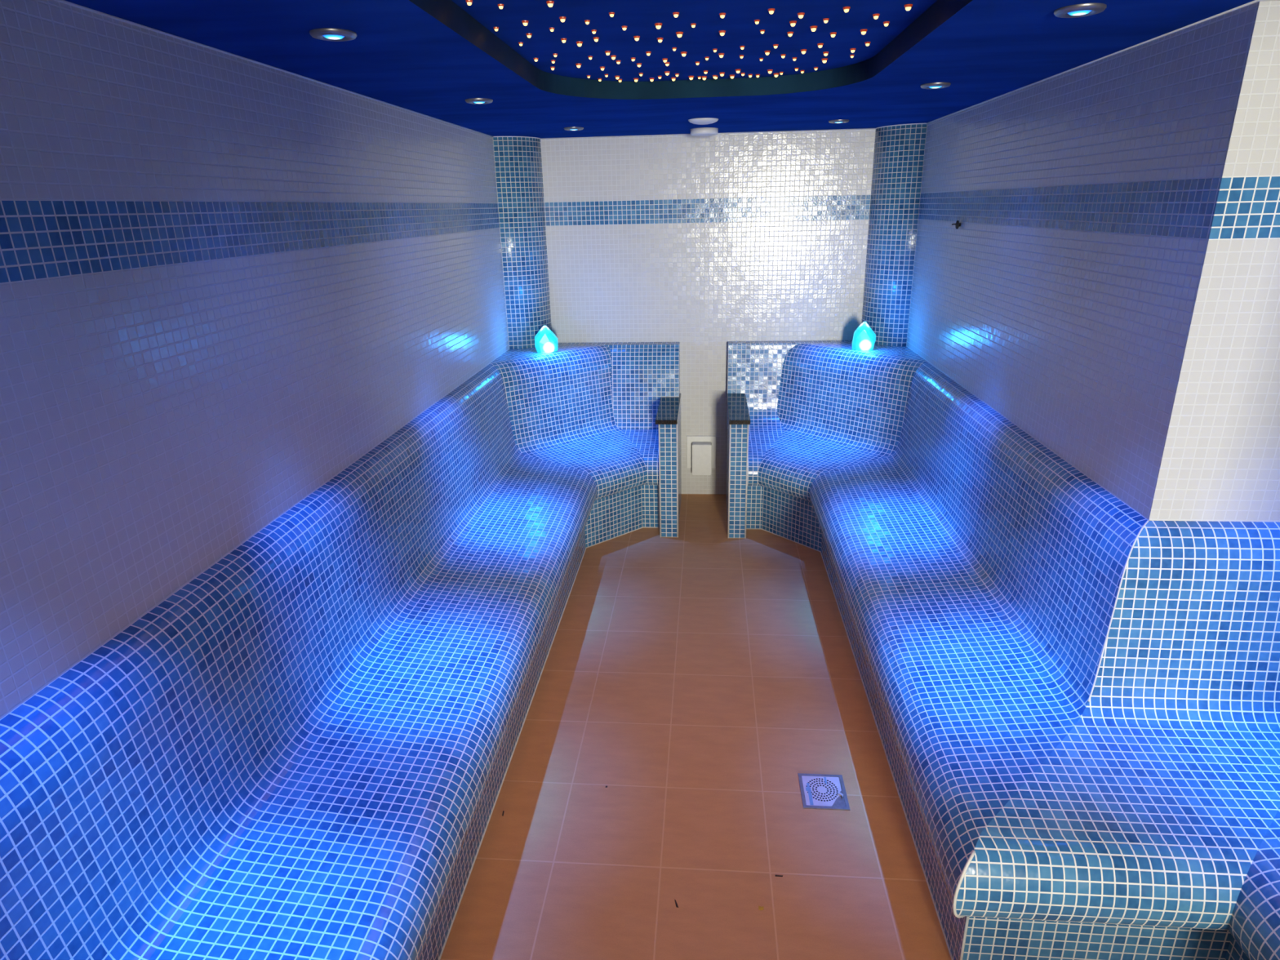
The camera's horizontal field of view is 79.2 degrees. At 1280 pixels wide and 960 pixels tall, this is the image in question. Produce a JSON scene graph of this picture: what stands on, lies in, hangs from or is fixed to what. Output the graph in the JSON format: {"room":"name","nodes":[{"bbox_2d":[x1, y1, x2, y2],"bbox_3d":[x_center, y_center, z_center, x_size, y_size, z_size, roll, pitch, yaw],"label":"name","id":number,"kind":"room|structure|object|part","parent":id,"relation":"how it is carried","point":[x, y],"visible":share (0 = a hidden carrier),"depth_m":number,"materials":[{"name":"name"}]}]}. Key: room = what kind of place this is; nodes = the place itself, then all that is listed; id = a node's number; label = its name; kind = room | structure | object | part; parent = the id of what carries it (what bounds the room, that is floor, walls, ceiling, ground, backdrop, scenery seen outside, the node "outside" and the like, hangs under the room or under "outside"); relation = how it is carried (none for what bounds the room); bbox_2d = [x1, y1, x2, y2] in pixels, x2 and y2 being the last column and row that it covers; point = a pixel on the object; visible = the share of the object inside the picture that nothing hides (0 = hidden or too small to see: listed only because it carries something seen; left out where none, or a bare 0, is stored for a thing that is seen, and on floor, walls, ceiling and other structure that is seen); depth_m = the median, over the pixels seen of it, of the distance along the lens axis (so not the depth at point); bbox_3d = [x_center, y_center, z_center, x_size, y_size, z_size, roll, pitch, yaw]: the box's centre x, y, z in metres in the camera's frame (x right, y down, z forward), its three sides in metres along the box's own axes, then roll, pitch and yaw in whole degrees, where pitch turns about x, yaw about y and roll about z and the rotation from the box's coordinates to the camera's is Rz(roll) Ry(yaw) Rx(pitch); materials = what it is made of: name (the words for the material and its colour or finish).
{"room":"spa","nodes":[
{"label":"spa","id":0,"kind":"room"},
{"bbox_2d":[0,0,509,719],"bbox_3d":[-0.982,-0.142,2.139,0.120,2.220,4.950,0,20,5],"label":"wall","id":1,"kind":"structure","parent":0,"point":[227,281],"depth_m":1.64,"materials":[{"name":"white tile"}]},
{"bbox_2d":[54,0,493,137],"bbox_3d":[-0.949,-0.965,1.734,0.007,0.007,4.745,0,20,5],"label":"trim","id":2,"kind":"structure","parent":1,"relation":"attached to","point":[60,1],"depth_m":1.76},
{"bbox_2d":[64,0,1253,138],"bbox_3d":[0.409,-1.046,1.694,2.954,0.120,5.190,0,20,5],"label":"ceiling","id":3,"kind":"structure","parent":0,"point":[427,57],"depth_m":2.00,"materials":[{"name":"blue paint"}]},
{"bbox_2d":[309,27,356,41],"bbox_3d":[-0.636,-0.922,1.608,0.093,0.011,0.093,0,20,5],"label":"recessed light","id":4,"kind":"object","parent":3,"relation":"in","point":[326,34],"visible":1,"depth_m":1.59,"materials":[{"name":"silver metal"}]},
{"bbox_2d":[465,0,472,5],"bbox_3d":[-0.353,-0.987,1.603,0.014,0.009,0.014,0,20,5],"label":"recessed light","id":5,"kind":"object","parent":3,"relation":"in","point":[468,2],"visible":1,"depth_m":1.60,"materials":[{"name":"orange"}]},
{"bbox_2d":[465,97,493,104],"bbox_3d":[-0.547,-1.288,2.635,0.093,0.011,0.093,0,20,5],"label":"recessed light","id":6,"kind":"object","parent":3,"relation":"in","point":[473,100],"visible":1,"depth_m":2.61,"materials":[{"name":"silver metal"}]},
{"bbox_2d":[497,4,503,8],"bbox_3d":[-0.294,-1.002,1.640,0.013,0.008,0.013,0,20,5],"label":"recessed light","id":7,"kind":"object","parent":3,"relation":"in","point":[500,6],"visible":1,"depth_m":1.64,"materials":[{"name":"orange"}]},
{"bbox_2d":[521,20,528,26],"bbox_3d":[-0.265,-1.055,1.789,0.016,0.010,0.016,0,20,5],"label":"recessed light","id":8,"kind":"object","parent":3,"relation":"in","point":[525,22],"visible":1,"depth_m":1.78,"materials":[{"name":"orange"}]},
{"bbox_2d":[525,33,532,38],"bbox_3d":[-0.275,-1.101,1.920,0.015,0.009,0.015,0,20,5],"label":"recessed light","id":9,"kind":"object","parent":3,"relation":"in","point":[529,35],"visible":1,"depth_m":1.92,"materials":[{"name":"orange"}]},
{"bbox_2d":[546,0,554,7],"bbox_3d":[-0.188,-0.998,1.625,0.017,0.010,0.017,0,20,5],"label":"recessed light","id":10,"kind":"object","parent":3,"relation":"in","point":[549,3],"visible":1,"depth_m":1.62,"materials":[{"name":"orange"}]},
{"bbox_2d":[559,16,565,22],"bbox_3d":[-0.176,-1.047,1.762,0.016,0.010,0.016,0,20,5],"label":"recessed light","id":11,"kind":"object","parent":3,"relation":"in","point":[562,19],"visible":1,"depth_m":1.76,"materials":[{"name":"orange"}]},
{"bbox_2d":[564,126,583,130],"bbox_3d":[-0.310,-1.644,3.627,0.093,0.011,0.093,0,20,5],"label":"recessed light","id":12,"kind":"object","parent":3,"relation":"in","point":[572,128],"visible":1,"depth_m":3.60,"materials":[{"name":"silver metal"}]},
{"bbox_2d":[576,41,582,46],"bbox_3d":[-0.158,-1.141,2.028,0.018,0.011,0.018,0,20,5],"label":"recessed light","id":13,"kind":"object","parent":3,"relation":"in","point":[579,43],"visible":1,"depth_m":2.02,"materials":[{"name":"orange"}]},
{"bbox_2d":[584,19,590,24],"bbox_3d":[-0.122,-1.062,1.797,0.013,0.008,0.013,0,20,5],"label":"recessed light","id":14,"kind":"object","parent":3,"relation":"in","point":[587,21],"visible":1,"depth_m":1.79,"materials":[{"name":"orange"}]},
{"bbox_2d":[593,36,599,41],"bbox_3d":[-0.112,-1.126,1.981,0.015,0.009,0.015,0,20,5],"label":"recessed light","id":15,"kind":"object","parent":3,"relation":"in","point":[596,38],"visible":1,"depth_m":1.98,"materials":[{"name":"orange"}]},
{"bbox_2d":[604,50,610,55],"bbox_3d":[-0.090,-1.190,2.159,0.016,0.010,0.016,0,20,5],"label":"recessed light","id":16,"kind":"object","parent":3,"relation":"in","point":[607,52],"visible":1,"depth_m":2.15,"materials":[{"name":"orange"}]},
{"bbox_2d":[608,12,614,17],"bbox_3d":[-0.063,-1.040,1.731,0.013,0.008,0.013,0,20,5],"label":"recessed light","id":17,"kind":"object","parent":3,"relation":"in","point":[611,14],"visible":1,"depth_m":1.73,"materials":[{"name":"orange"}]},
{"bbox_2d":[633,35,639,40],"bbox_3d":[-0.008,-1.127,1.978,0.016,0.010,0.016,0,20,5],"label":"recessed light","id":18,"kind":"object","parent":3,"relation":"in","point":[636,37],"visible":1,"depth_m":1.97,"materials":[{"name":"orange"}]},
{"bbox_2d":[654,22,662,29],"bbox_3d":[0.044,-1.081,1.845,0.018,0.011,0.018,0,20,5],"label":"recessed light","id":19,"kind":"object","parent":3,"relation":"in","point":[658,25],"visible":1,"depth_m":1.84,"materials":[{"name":"orange"}]},
{"bbox_2d":[657,37,662,42],"bbox_3d":[0.052,-1.138,2.005,0.016,0.010,0.016,0,20,5],"label":"recessed light","id":20,"kind":"object","parent":3,"relation":"in","point":[660,39],"visible":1,"depth_m":2.00,"materials":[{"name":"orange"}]},
{"bbox_2d":[672,12,679,17],"bbox_3d":[0.081,-1.047,1.744,0.015,0.009,0.015,0,20,5],"label":"recessed light","id":21,"kind":"object","parent":3,"relation":"in","point":[675,14],"visible":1,"depth_m":1.74,"materials":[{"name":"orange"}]},
{"bbox_2d":[675,31,683,37],"bbox_3d":[0.099,-1.116,1.942,0.019,0.011,0.019,0,20,5],"label":"recessed light","id":22,"kind":"object","parent":3,"relation":"in","point":[679,34],"visible":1,"depth_m":1.94,"materials":[{"name":"orange"}]},
{"bbox_2d":[680,51,686,56],"bbox_3d":[0.124,-1.206,2.194,0.018,0.011,0.018,0,20,5],"label":"recessed light","id":23,"kind":"object","parent":3,"relation":"in","point":[683,53],"visible":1,"depth_m":2.19,"materials":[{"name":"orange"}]},
{"bbox_2d":[688,117,718,124],"bbox_3d":[0.278,-1.572,3.399,0.132,0.020,0.132,0,20,5],"label":"ceiling vent","id":24,"kind":"object","parent":3,"relation":"in","point":[703,121],"visible":1,"depth_m":3.36,"materials":[{"name":"white plastic"}]},
{"bbox_2d":[690,127,718,136],"bbox_3d":[0.317,-1.718,3.823,0.136,0.029,0.136,0,20,5],"label":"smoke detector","id":25,"kind":"object","parent":3,"relation":"attached to","point":[702,131],"visible":1,"depth_m":3.77,"materials":[{"name":"white plastic"}]},
{"bbox_2d":[718,53,724,57],"bbox_3d":[0.234,-1.221,2.228,0.017,0.010,0.017,0,20,5],"label":"recessed light","id":26,"kind":"object","parent":3,"relation":"in","point":[721,55],"visible":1,"depth_m":2.22,"materials":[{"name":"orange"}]},
{"bbox_2d":[719,30,725,35],"bbox_3d":[0.206,-1.118,1.938,0.017,0.010,0.017,0,20,5],"label":"recessed light","id":27,"kind":"object","parent":3,"relation":"in","point":[722,32],"visible":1,"depth_m":1.93,"materials":[{"name":"orange"}]},
{"bbox_2d":[719,13,725,17],"bbox_3d":[0.188,-1.055,1.760,0.015,0.009,0.015,0,20,5],"label":"recessed light","id":28,"kind":"object","parent":3,"relation":"in","point":[722,15],"visible":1,"depth_m":1.76,"materials":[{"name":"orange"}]},
{"bbox_2d":[754,19,759,24],"bbox_3d":[0.277,-1.083,1.832,0.014,0.008,0.014,0,20,5],"label":"recessed light","id":29,"kind":"object","parent":3,"relation":"in","point":[757,21],"visible":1,"depth_m":1.83,"materials":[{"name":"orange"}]},
{"bbox_2d":[768,8,774,13],"bbox_3d":[0.294,-1.047,1.731,0.016,0.010,0.016,0,20,5],"label":"recessed light","id":30,"kind":"object","parent":3,"relation":"in","point":[771,11],"visible":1,"depth_m":1.73,"materials":[{"name":"orange"}]},
{"bbox_2d":[786,31,793,36],"bbox_3d":[0.382,-1.133,1.969,0.016,0.010,0.016,0,20,5],"label":"recessed light","id":31,"kind":"object","parent":3,"relation":"in","point":[789,33],"visible":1,"depth_m":1.97,"materials":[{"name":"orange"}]},
{"bbox_2d":[789,20,796,26],"bbox_3d":[0.366,-1.091,1.853,0.017,0.010,0.017,0,20,5],"label":"recessed light","id":32,"kind":"object","parent":3,"relation":"in","point":[793,23],"visible":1,"depth_m":1.85,"materials":[{"name":"orange"}]},
{"bbox_2d":[797,12,804,18],"bbox_3d":[0.369,-1.064,1.775,0.017,0.010,0.017,0,20,5],"label":"recessed light","id":33,"kind":"object","parent":3,"relation":"in","point":[800,15],"visible":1,"depth_m":1.77,"materials":[{"name":"orange"}]},
{"bbox_2d":[800,48,806,53],"bbox_3d":[0.464,-1.216,2.198,0.018,0.011,0.018,0,20,5],"label":"recessed light","id":34,"kind":"object","parent":3,"relation":"in","point":[803,51],"visible":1,"depth_m":2.19,"materials":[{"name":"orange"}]},
{"bbox_2d":[809,25,817,31],"bbox_3d":[0.428,-1.113,1.910,0.018,0.011,0.018,0,20,5],"label":"recessed light","id":35,"kind":"object","parent":3,"relation":"in","point":[813,28],"visible":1,"depth_m":1.91,"materials":[{"name":"orange"}]},
{"bbox_2d":[817,43,823,48],"bbox_3d":[0.494,-1.189,2.120,0.017,0.010,0.017,0,20,5],"label":"recessed light","id":36,"kind":"object","parent":3,"relation":"in","point":[820,45],"visible":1,"depth_m":2.12,"materials":[{"name":"orange"}]},
{"bbox_2d":[821,57,827,62],"bbox_3d":[0.559,-1.269,2.345,0.019,0.011,0.019,0,20,5],"label":"recessed light","id":37,"kind":"object","parent":3,"relation":"in","point":[824,60],"visible":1,"depth_m":2.34,"materials":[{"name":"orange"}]},
{"bbox_2d":[822,51,828,56],"bbox_3d":[0.538,-1.233,2.241,0.017,0.010,0.017,0,20,5],"label":"recessed light","id":38,"kind":"object","parent":3,"relation":"in","point":[825,53],"visible":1,"depth_m":2.24,"materials":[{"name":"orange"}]},
{"bbox_2d":[822,17,829,22],"bbox_3d":[0.440,-1.087,1.834,0.014,0.009,0.014,0,20,5],"label":"recessed light","id":39,"kind":"object","parent":3,"relation":"in","point":[825,20],"visible":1,"depth_m":1.83,"materials":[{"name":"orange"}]},
{"bbox_2d":[830,31,836,37],"bbox_3d":[0.496,-1.142,1.987,0.017,0.010,0.017,0,20,5],"label":"recessed light","id":40,"kind":"object","parent":3,"relation":"in","point":[833,34],"visible":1,"depth_m":1.98,"materials":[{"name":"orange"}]},
{"bbox_2d":[828,119,848,123],"bbox_3d":[0.916,-1.651,3.570,0.093,0.011,0.093,0,20,5],"label":"recessed light","id":41,"kind":"object","parent":3,"relation":"in","point":[839,121],"visible":1,"depth_m":3.54,"materials":[{"name":"silver metal"}]},
{"bbox_2d":[843,6,850,12],"bbox_3d":[0.461,-1.050,1.730,0.016,0.010,0.016,0,20,5],"label":"recessed light","id":42,"kind":"object","parent":3,"relation":"in","point":[846,9],"visible":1,"depth_m":1.73,"materials":[{"name":"orange"}]},
{"bbox_2d":[849,48,856,53],"bbox_3d":[0.605,-1.219,2.199,0.017,0.010,0.017,0,20,5],"label":"recessed light","id":43,"kind":"object","parent":3,"relation":"in","point":[852,50],"visible":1,"depth_m":2.19,"materials":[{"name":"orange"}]},
{"bbox_2d":[860,29,866,35],"bbox_3d":[0.566,-1.134,1.960,0.018,0.011,0.018,0,20,5],"label":"recessed light","id":44,"kind":"object","parent":3,"relation":"in","point":[863,31],"visible":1,"depth_m":1.96,"materials":[{"name":"orange"}]},
{"bbox_2d":[872,13,879,19],"bbox_3d":[0.549,-1.077,1.801,0.016,0.010,0.016,0,20,5],"label":"recessed light","id":45,"kind":"object","parent":3,"relation":"in","point":[875,15],"visible":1,"depth_m":1.80,"materials":[{"name":"orange"}]},
{"bbox_2d":[883,21,889,26],"bbox_3d":[0.598,-1.107,1.880,0.015,0.009,0.015,0,20,5],"label":"recessed light","id":46,"kind":"object","parent":3,"relation":"in","point":[886,23],"visible":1,"depth_m":1.88,"materials":[{"name":"orange"}]},
{"bbox_2d":[904,4,912,10],"bbox_3d":[0.596,-1.049,1.721,0.018,0.011,0.018,0,20,5],"label":"recessed light","id":47,"kind":"object","parent":3,"relation":"in","point":[908,6],"visible":1,"depth_m":1.72,"materials":[{"name":"orange"}]},
{"bbox_2d":[920,82,951,88],"bbox_3d":[0.961,-1.280,2.519,0.093,0.011,0.093,0,20,5],"label":"recessed light","id":48,"kind":"object","parent":3,"relation":"in","point":[934,85],"visible":1,"depth_m":2.49,"materials":[{"name":"silver metal"}]},
{"bbox_2d":[1053,3,1106,17],"bbox_3d":[0.877,-0.934,1.545,0.093,0.011,0.093,0,20,5],"label":"recessed light","id":49,"kind":"object","parent":3,"relation":"in","point":[1082,10],"visible":1,"depth_m":1.53,"materials":[{"name":"silver metal"}]},
{"bbox_2d":[440,493,951,959],"bbox_3d":[0.455,0.962,2.405,2.954,0.100,5.190,0,20,5],"label":"floor","id":50,"kind":"structure","parent":0,"point":[693,677],"depth_m":2.36,"materials":[{"name":"tile"}]},
{"bbox_2d":[0,342,679,959],"bbox_3d":[-0.439,0.471,2.310,0.947,0.933,4.952,0,20,5],"label":"bench","id":51,"kind":"object","parent":50,"relation":"on","point":[304,750],"visible":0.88,"depth_m":1.80,"materials":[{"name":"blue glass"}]},
{"bbox_3d":[-0.399,0.570,2.340,0.706,0.219,4.949,0,20,5],"label":"seat","id":52,"kind":"part","parent":51,"relation":"part of","materials":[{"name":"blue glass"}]},
{"bbox_2d":[493,137,551,349],"bbox_3d":[-0.631,-1.275,4.232,0.205,1.096,0.205,0,20,5],"label":"column","id":53,"kind":"structure","parent":51,"relation":"on","point":[517,160],"depth_m":4.17,"materials":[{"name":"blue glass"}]},
{"bbox_3d":[-0.232,0.792,2.404,0.381,0.250,4.949,0,20,5],"label":"panel","id":54,"kind":"part","parent":51,"relation":"part of","materials":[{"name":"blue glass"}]},
{"bbox_2d":[534,324,558,352],"bbox_3d":[-0.511,-0.770,4.212,0.127,0.141,0.091,-4,20,-9],"label":"lamp","id":55,"kind":"object","parent":51,"relation":"on","point":[545,340],"visible":1,"depth_m":4.18,"materials":[{"name":"teal glass"}]},
{"bbox_2d":[490,342,679,363],"bbox_3d":[-0.449,0.031,2.154,0.947,0.001,4.952,0,20,5],"label":"shelf","id":56,"kind":"object","parent":51,"relation":"attached to","point":[529,355],"depth_m":4.30,"materials":[{"name":"blue tile"}]},
{"bbox_2d":[655,393,681,537],"bbox_3d":[0.165,-0.095,4.288,0.114,0.649,0.596,0,20,5],"label":"wall","id":57,"kind":"structure","parent":50,"relation":"on","point":[668,419],"depth_m":4.04,"materials":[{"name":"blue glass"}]},
{"bbox_2d":[725,393,750,538],"bbox_3d":[0.531,-0.092,4.256,0.105,0.649,0.596,0,20,5],"label":"wall","id":58,"kind":"structure","parent":50,"relation":"on","point":[738,415],"depth_m":4.01,"materials":[{"name":"blue tile"}]},
{"bbox_2d":[797,773,849,810],"bbox_3d":[0.549,0.929,2.321,0.134,0.013,0.145,0,20,5],"label":"floor drain","id":59,"kind":"object","parent":50,"relation":"on","point":[818,791],"visible":1,"depth_m":2.32,"materials":[{"name":"metal"}]},
{"bbox_2d":[805,782,813,804],"bbox_3d":[0.505,0.937,2.312,0.015,0.001,0.092,0,20,5],"label":"print","id":60,"kind":"object","parent":59,"relation":"on","point":[809,786],"depth_m":2.31},
{"bbox_2d":[726,340,1279,959],"bbox_3d":[1.178,0.476,2.189,1.176,0.934,5.123,-3,20,-4],"label":"bench","id":61,"kind":"object","parent":50,"relation":"on","point":[1073,694],"visible":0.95,"depth_m":1.89,"materials":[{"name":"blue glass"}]},
{"bbox_2d":[728,340,925,360],"bbox_3d":[1.480,0.002,2.113,0.921,0.001,5.171,-5,20,-11],"label":"shelf","id":62,"kind":"object","parent":61,"relation":"attached to","point":[881,353],"depth_m":4.15,"materials":[{"name":"blue tile"}]},
{"bbox_2d":[852,321,875,350],"bbox_3d":[1.180,-0.762,4.075,0.119,0.144,0.090,5,21,18],"label":"lamp","id":63,"kind":"object","parent":61,"relation":"on","point":[864,337],"visible":1,"depth_m":4.04,"materials":[{"name":"teal glass"}]},
{"bbox_2d":[861,124,927,346],"bbox_3d":[1.320,-1.260,4.065,0.205,1.096,0.205,0,20,5],"label":"column","id":64,"kind":"structure","parent":61,"relation":"on","point":[899,150],"depth_m":4.00,"materials":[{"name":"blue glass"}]},
{"bbox_3d":[0.895,0.798,2.314,0.535,0.250,5.026,-4,20,-8],"label":"panel","id":65,"kind":"part","parent":61,"relation":"part of","materials":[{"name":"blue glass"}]},
{"bbox_3d":[1.335,0.240,2.154,0.797,0.470,5.167,-5,20,-10],"label":"backrest","id":66,"kind":"part","parent":61,"relation":"part of","materials":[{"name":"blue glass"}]},
{"bbox_2d":[540,128,875,494],"bbox_3d":[0.306,-0.981,4.427,2.283,2.220,0.120,0,20,5],"label":"wall","id":67,"kind":"structure","parent":0,"point":[703,244],"depth_m":4.25,"materials":[{"name":"white tile"}]},
{"bbox_2d":[686,435,715,475],"bbox_3d":[0.365,-0.156,4.613,0.169,0.239,0.072,0,20,5],"label":"outlet","id":68,"kind":"object","parent":67,"relation":"attached to","point":[700,450],"visible":1,"depth_m":4.58,"materials":[{"name":"white plastic"}]},
{"bbox_2d":[692,441,711,475],"bbox_3d":[0.368,-0.128,4.620,0.114,0.190,0.068,0,20,5],"label":"hood","id":69,"kind":"object","parent":68,"relation":"attached to","point":[701,451],"depth_m":4.59,"materials":[{"name":"white plastic"}]},
{"bbox_2d":[493,123,926,139],"bbox_3d":[0.332,-1.783,3.966,2.163,0.007,0.212,0,20,5],"label":"trim","id":70,"kind":"structure","parent":67,"relation":"attached to","point":[911,123],"depth_m":4.04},
{"bbox_2d":[906,0,1279,522],"bbox_3d":[1.608,-0.530,3.070,0.551,2.220,2.752,0,20,5],"label":"wall","id":71,"kind":"structure","parent":0,"point":[1107,284],"depth_m":1.94,"materials":[{"name":"white tile"}]},
{"bbox_2d":[951,220,960,229],"bbox_3d":[1.336,-1.079,3.273,0.035,0.036,0.025,0,20,5],"label":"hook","id":72,"kind":"object","parent":71,"relation":"attached to","point":[957,224],"visible":1,"depth_m":3.27,"materials":[{"name":"black metal"}]},
{"bbox_2d":[926,0,1279,124],"bbox_3d":[1.573,-1.333,2.613,0.555,0.007,2.431,0,20,5],"label":"trim","id":73,"kind":"structure","parent":71,"relation":"attached to","point":[1254,1],"depth_m":1.95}
]}

